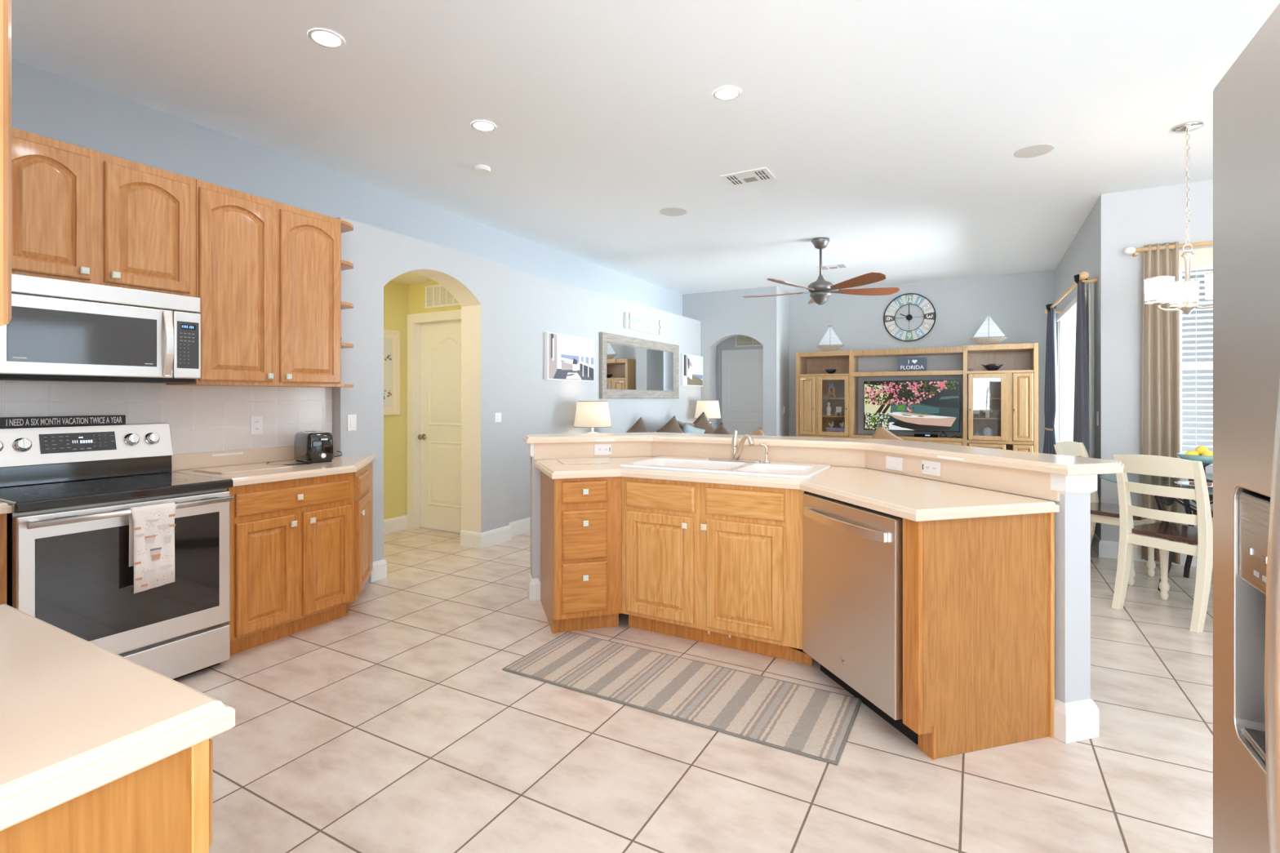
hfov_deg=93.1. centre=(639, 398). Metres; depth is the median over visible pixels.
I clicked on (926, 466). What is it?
receptacle
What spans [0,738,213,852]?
base cabinet
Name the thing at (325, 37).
recessed light
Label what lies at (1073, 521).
wall
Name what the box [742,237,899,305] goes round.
ceiling fan
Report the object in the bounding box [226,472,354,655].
base cabinet
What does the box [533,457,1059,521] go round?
countertop
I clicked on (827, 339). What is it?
model sailboat
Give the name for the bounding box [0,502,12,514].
countertop
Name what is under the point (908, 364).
sign
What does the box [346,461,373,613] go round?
base cabinet
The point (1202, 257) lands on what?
window valance
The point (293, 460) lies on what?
wall
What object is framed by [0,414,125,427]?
wooden sign
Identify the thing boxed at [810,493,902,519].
panel
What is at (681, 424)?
throw pillow
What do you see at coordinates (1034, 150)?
ceiling speaker
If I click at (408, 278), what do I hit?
ceiling
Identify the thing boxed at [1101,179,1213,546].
wall
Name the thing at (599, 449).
wall outlet
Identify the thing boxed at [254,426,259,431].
receptacle
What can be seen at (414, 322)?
trim
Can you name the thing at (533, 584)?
trim
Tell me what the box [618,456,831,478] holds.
sink
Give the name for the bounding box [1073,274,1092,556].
curtain
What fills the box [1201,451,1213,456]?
lemon
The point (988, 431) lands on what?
jar
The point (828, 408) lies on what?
figurine
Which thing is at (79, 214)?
upper cabinet
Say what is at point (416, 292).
wall
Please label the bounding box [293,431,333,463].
toaster
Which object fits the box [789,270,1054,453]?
wall
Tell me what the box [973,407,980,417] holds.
chair
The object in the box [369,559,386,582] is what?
baseboard
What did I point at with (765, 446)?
soap dispenser
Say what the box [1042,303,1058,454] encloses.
curtain
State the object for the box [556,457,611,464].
cutting board
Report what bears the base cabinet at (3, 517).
on the floor
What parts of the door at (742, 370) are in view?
raised panel, raised panel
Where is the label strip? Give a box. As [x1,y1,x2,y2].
[212,452,243,456]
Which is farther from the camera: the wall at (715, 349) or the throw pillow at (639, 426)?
the wall at (715, 349)
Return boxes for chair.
[835,406,841,415]
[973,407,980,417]
[1053,440,1158,586]
[1111,454,1213,633]
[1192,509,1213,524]
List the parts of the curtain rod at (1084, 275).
rod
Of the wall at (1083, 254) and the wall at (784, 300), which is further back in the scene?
the wall at (784, 300)
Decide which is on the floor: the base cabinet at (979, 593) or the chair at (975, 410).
the base cabinet at (979, 593)
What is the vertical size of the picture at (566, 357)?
0.490 m
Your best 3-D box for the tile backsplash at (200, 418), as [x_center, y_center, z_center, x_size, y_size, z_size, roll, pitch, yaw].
[-2.845,0.152,2.990,0.009,0.505,2.850,0,0,29]
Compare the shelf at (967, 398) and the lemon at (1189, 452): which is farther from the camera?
the shelf at (967, 398)
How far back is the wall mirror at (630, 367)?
7.93 m
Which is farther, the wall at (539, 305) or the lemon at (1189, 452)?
the wall at (539, 305)
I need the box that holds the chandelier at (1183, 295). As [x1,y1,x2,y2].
[1143,120,1213,315]
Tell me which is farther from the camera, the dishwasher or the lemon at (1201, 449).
the lemon at (1201, 449)
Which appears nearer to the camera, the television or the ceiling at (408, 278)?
the ceiling at (408, 278)
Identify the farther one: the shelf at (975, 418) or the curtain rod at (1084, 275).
the shelf at (975, 418)
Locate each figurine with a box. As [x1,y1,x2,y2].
[826,402,831,415]
[982,402,992,417]
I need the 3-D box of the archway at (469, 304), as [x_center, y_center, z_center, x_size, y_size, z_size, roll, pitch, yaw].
[-1.762,0.148,5.001,0.240,2.374,1.011,0,0,29]
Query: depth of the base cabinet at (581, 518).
3.42 m
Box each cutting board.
[192,462,292,474]
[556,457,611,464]
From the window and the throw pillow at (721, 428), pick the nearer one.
the window
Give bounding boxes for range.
[0,422,233,679]
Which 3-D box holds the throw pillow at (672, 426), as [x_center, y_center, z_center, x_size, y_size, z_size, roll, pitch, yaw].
[0.386,0.480,7.772,0.533,0.521,0.171,0,0,-29]
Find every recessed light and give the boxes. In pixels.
[307,28,344,48]
[471,120,496,131]
[713,86,741,100]
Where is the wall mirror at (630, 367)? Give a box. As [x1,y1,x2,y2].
[599,332,679,398]
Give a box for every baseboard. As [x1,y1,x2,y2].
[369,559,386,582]
[383,515,407,533]
[460,516,530,549]
[1093,533,1213,568]
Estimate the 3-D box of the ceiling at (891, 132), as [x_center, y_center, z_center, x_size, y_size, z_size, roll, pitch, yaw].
[0.968,-1.765,3.695,9.300,0.100,13.800,0,0,29]
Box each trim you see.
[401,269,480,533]
[406,309,461,529]
[527,573,540,601]
[528,443,533,457]
[1050,473,1097,494]
[1053,698,1099,743]
[1057,282,1093,457]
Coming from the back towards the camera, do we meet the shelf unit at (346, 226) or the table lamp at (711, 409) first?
the table lamp at (711, 409)
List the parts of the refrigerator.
dispenser panel, handle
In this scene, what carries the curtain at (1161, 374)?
hanging from the curtain rod at (1129, 251)
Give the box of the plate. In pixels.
[1173,480,1213,487]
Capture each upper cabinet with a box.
[0,0,11,325]
[11,127,195,297]
[166,178,341,387]
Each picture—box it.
[383,328,399,415]
[544,332,594,381]
[680,353,702,386]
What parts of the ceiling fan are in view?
blade, blade, blade, blade, blade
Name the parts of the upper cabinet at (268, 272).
door, knob, knob, door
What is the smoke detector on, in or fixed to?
attached to the ceiling at (891, 132)
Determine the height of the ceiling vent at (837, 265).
0.008 m
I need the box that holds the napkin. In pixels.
[1189,481,1212,485]
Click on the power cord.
(306, 463)
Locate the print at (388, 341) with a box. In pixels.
[383,337,392,406]
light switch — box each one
[347,414,356,431]
[494,413,501,422]
[885,455,902,471]
[1096,411,1098,425]
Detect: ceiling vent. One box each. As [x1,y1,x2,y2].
[720,167,776,186]
[816,262,848,270]
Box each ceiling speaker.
[660,207,687,216]
[1013,143,1054,157]
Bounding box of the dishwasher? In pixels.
[802,493,918,744]
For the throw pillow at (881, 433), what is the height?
0.533 m
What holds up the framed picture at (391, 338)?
attached to the wall at (395, 294)
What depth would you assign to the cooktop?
2.74 m
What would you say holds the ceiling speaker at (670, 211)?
attached to the ceiling at (891, 132)
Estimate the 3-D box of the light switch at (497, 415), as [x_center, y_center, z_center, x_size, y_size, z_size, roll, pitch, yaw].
[-1.302,0.177,5.570,0.008,0.085,0.085,0,0,29]
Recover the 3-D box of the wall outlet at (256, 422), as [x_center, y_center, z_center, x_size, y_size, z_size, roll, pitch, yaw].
[-2.393,0.170,3.785,0.007,0.118,0.072,0,0,29]
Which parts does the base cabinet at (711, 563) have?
door, false drawer, knob, knob, door, false drawer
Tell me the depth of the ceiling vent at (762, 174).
4.67 m
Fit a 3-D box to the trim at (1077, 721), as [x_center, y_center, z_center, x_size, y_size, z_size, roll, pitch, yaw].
[1.715,1.262,2.399,0.170,0.144,0.075,0,0,-16]
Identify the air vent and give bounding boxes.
[425,284,459,308]
[735,335,763,346]
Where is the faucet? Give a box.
[708,430,761,462]
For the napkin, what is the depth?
3.93 m
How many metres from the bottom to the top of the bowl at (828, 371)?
0.068 m
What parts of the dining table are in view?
glass, leg, scroll panel, leg, scroll panel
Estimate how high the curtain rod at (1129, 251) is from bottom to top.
0.067 m
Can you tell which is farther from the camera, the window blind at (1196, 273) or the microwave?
the window blind at (1196, 273)
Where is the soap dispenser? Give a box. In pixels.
[759,443,770,462]
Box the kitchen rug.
[502,631,862,765]
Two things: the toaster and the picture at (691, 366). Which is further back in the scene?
the picture at (691, 366)
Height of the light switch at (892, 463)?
0.072 m
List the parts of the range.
control knob, control knob, control panel, oven door, handle, control knob, control knob, storage drawer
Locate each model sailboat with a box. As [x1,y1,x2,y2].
[816,325,844,351]
[969,314,1008,344]
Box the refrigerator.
[1213,3,1279,852]
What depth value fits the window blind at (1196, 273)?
4.82 m
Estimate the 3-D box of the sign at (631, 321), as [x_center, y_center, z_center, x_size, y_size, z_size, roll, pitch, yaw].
[0.045,-0.993,8.105,0.059,0.206,0.930,0,0,29]
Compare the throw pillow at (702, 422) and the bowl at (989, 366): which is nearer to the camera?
the bowl at (989, 366)
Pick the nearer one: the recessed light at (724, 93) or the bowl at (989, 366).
the recessed light at (724, 93)
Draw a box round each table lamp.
[573,400,611,433]
[694,400,720,424]
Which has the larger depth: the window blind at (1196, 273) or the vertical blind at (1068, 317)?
the vertical blind at (1068, 317)
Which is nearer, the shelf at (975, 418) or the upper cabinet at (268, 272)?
the upper cabinet at (268, 272)
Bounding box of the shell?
[979,390,991,398]
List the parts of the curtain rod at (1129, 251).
rod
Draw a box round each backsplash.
[0,380,332,454]
[533,441,1060,501]
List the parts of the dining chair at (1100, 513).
leg, rail, leg, seat, leg, leg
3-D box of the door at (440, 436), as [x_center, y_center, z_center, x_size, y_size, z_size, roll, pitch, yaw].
[-1.904,0.280,6.011,0.826,2.086,0.104,0,0,29]
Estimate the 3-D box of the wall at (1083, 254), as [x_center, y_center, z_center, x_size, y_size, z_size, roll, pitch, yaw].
[4.783,-0.190,6.574,0.150,3.050,3.460,0,0,29]
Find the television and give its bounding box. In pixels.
[863,379,959,436]
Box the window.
[1178,268,1213,458]
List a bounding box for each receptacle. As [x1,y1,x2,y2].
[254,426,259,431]
[924,464,928,470]
[932,466,936,471]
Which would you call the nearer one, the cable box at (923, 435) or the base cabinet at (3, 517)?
the base cabinet at (3, 517)
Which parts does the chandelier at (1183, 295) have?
lamp shade, arm, lamp shade, stem, chain, arm, lamp shade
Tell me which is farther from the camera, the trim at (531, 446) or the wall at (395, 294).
the wall at (395, 294)
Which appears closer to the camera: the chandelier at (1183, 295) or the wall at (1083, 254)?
the chandelier at (1183, 295)
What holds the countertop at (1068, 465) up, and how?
on the wall at (1073, 521)
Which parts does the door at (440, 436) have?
knob, raised panel, raised panel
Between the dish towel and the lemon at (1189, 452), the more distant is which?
the lemon at (1189, 452)
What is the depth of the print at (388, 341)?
5.98 m
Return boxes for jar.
[973,430,982,435]
[982,426,993,435]
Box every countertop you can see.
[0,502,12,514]
[0,604,235,831]
[171,445,376,486]
[523,431,1124,475]
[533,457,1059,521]
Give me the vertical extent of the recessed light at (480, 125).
0.006 m
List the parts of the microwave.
door, vent panel, handle, control panel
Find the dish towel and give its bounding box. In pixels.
[128,502,176,593]
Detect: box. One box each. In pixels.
[826,427,844,431]
[914,433,938,437]
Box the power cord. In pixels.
[266,462,311,465]
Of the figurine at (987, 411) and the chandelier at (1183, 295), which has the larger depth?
the figurine at (987, 411)
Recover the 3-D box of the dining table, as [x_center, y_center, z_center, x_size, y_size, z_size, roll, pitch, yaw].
[3.966,0.949,4.088,1.384,0.748,1.384,0,0,29]
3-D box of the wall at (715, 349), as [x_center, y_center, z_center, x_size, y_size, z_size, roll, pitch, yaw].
[1.150,-0.065,10.402,0.100,2.800,0.699,0,0,29]
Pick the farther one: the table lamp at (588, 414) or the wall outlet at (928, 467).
the table lamp at (588, 414)
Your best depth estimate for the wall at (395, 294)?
6.10 m
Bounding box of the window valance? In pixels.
[1178,247,1213,268]
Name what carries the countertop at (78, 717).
on the base cabinet at (165, 806)
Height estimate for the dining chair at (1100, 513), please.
0.992 m
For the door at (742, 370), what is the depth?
10.40 m
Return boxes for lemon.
[1184,450,1199,455]
[1195,445,1208,455]
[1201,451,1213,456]
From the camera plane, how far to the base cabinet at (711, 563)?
3.19 m
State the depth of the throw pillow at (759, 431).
6.20 m
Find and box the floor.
[174,527,1213,852]
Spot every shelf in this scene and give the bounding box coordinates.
[822,414,844,417]
[853,369,963,377]
[967,398,1000,399]
[967,417,1000,419]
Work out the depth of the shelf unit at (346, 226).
4.03 m
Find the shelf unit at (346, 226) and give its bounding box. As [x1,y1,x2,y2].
[315,219,353,387]
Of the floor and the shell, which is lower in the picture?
the floor
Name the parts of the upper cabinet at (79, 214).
door, knob, knob, door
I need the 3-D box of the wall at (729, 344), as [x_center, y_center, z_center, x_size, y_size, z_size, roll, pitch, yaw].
[1.913,-0.065,10.436,1.600,2.800,0.100,0,0,29]
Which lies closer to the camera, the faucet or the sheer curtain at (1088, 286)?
the faucet
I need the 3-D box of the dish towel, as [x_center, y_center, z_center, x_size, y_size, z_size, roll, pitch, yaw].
[-2.168,0.660,2.696,0.054,0.370,0.165,0,0,29]
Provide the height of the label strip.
0.012 m
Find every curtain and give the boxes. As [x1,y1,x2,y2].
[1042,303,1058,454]
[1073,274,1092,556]
[1085,282,1093,550]
[1141,241,1180,564]
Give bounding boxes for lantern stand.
[827,382,835,398]
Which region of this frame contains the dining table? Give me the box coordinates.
[1099,472,1213,591]
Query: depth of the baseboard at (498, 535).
5.52 m
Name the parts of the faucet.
lever, deck plate, spout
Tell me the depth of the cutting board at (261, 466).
3.44 m
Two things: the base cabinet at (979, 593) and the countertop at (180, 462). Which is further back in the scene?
the countertop at (180, 462)
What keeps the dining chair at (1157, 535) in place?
on the floor
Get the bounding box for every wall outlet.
[250,415,262,435]
[594,444,611,455]
[921,459,941,476]
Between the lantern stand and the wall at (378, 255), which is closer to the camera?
the wall at (378, 255)
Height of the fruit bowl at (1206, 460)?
0.185 m
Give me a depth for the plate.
4.00 m
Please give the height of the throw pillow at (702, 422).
0.576 m
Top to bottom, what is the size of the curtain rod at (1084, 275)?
0.081 m
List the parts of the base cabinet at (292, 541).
door, drawer, knob, knob, knob, door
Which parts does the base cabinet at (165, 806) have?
drawer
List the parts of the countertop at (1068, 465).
label strip, label strip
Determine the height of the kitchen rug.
0.009 m
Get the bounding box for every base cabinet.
[0,513,7,604]
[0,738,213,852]
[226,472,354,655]
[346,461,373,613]
[540,471,622,633]
[622,476,813,665]
[902,512,1054,759]
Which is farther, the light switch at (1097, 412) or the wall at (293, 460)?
the light switch at (1097, 412)
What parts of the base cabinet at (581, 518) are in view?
panel, drawer, drawer, drawer, knob, knob, knob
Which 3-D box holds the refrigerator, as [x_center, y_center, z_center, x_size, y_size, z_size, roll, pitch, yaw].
[0.837,0.457,0.273,0.802,1.754,0.910,0,0,29]
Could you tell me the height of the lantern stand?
0.226 m
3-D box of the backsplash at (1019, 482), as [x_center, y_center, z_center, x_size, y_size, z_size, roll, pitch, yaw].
[0.689,0.350,3.505,2.859,0.109,0.774,0,0,35]
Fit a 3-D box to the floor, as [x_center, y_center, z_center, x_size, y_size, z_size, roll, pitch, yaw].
[0.968,1.385,3.695,9.300,0.100,13.800,0,0,29]
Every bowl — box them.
[825,368,836,373]
[982,364,1003,370]
[1176,453,1213,482]
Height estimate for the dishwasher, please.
0.880 m
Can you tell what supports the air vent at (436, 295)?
in the wall at (416, 292)
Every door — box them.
[417,320,461,533]
[721,348,763,435]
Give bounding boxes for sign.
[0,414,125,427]
[623,311,660,334]
[897,357,926,371]
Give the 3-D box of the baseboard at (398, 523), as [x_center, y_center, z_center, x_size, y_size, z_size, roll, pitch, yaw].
[-2.778,1.265,5.481,0.016,0.140,1.680,0,0,29]
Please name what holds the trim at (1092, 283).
attached to the wall at (1083, 254)
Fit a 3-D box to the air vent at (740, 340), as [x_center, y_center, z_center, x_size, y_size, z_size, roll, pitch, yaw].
[1.929,-1.060,10.362,0.620,0.340,0.012,0,0,29]
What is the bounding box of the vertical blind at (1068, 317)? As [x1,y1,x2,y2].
[1056,288,1085,441]
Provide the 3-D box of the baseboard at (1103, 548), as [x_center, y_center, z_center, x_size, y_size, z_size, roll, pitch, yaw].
[5.106,1.265,4.611,2.656,0.140,0.378,0,0,29]
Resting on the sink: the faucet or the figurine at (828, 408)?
the faucet
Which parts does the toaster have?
plate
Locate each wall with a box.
[7,459,293,487]
[11,58,682,315]
[332,217,509,583]
[383,280,408,519]
[408,280,461,528]
[509,267,700,522]
[530,456,1090,703]
[682,285,780,435]
[713,345,717,428]
[717,336,763,426]
[780,288,789,435]
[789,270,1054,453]
[1054,194,1101,540]
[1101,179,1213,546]
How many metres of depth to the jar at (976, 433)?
8.21 m
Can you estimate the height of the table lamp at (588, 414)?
0.684 m
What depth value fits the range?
2.77 m
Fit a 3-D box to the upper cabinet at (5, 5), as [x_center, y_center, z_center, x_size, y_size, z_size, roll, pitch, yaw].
[-1.048,-0.591,0.615,0.800,1.068,0.427,0,0,29]
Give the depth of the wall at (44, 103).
4.12 m
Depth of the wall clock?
8.96 m
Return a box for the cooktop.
[0,471,233,513]
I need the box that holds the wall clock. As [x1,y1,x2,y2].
[883,293,936,341]
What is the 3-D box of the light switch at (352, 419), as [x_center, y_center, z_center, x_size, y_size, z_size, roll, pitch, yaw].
[-2.026,0.173,4.268,0.008,0.115,0.068,0,0,29]
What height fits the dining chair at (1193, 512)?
0.992 m
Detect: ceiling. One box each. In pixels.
[11,0,1279,294]
[391,272,434,284]
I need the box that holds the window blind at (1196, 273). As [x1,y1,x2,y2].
[1178,266,1213,466]
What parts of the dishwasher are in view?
handle, toe panel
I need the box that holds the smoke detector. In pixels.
[473,164,490,174]
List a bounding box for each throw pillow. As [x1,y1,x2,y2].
[626,417,650,432]
[656,415,683,432]
[676,420,694,430]
[682,422,705,433]
[692,411,715,433]
[711,422,731,434]
[748,426,764,435]
[871,424,903,439]
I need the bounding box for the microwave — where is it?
[0,273,200,382]
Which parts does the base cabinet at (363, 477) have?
drawer, knob, door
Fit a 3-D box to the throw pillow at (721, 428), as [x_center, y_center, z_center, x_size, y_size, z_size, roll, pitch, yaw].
[0.848,0.505,6.360,0.522,0.512,0.160,0,0,8]
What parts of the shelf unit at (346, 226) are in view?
shelf, shelf, shelf, shelf, shelf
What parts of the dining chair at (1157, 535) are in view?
leg, rail, seat rail, leg, seat, leg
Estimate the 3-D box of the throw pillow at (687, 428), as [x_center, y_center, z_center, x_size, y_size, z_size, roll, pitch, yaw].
[0.662,0.535,8.042,0.448,0.435,0.170,0,0,-31]
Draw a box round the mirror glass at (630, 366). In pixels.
[606,342,674,391]
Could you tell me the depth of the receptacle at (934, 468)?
3.00 m
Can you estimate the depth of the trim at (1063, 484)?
2.37 m
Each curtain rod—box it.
[1044,271,1097,314]
[1123,240,1213,257]
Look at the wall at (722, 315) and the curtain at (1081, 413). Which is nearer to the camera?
the curtain at (1081, 413)
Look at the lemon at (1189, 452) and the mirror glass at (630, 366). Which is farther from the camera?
the mirror glass at (630, 366)

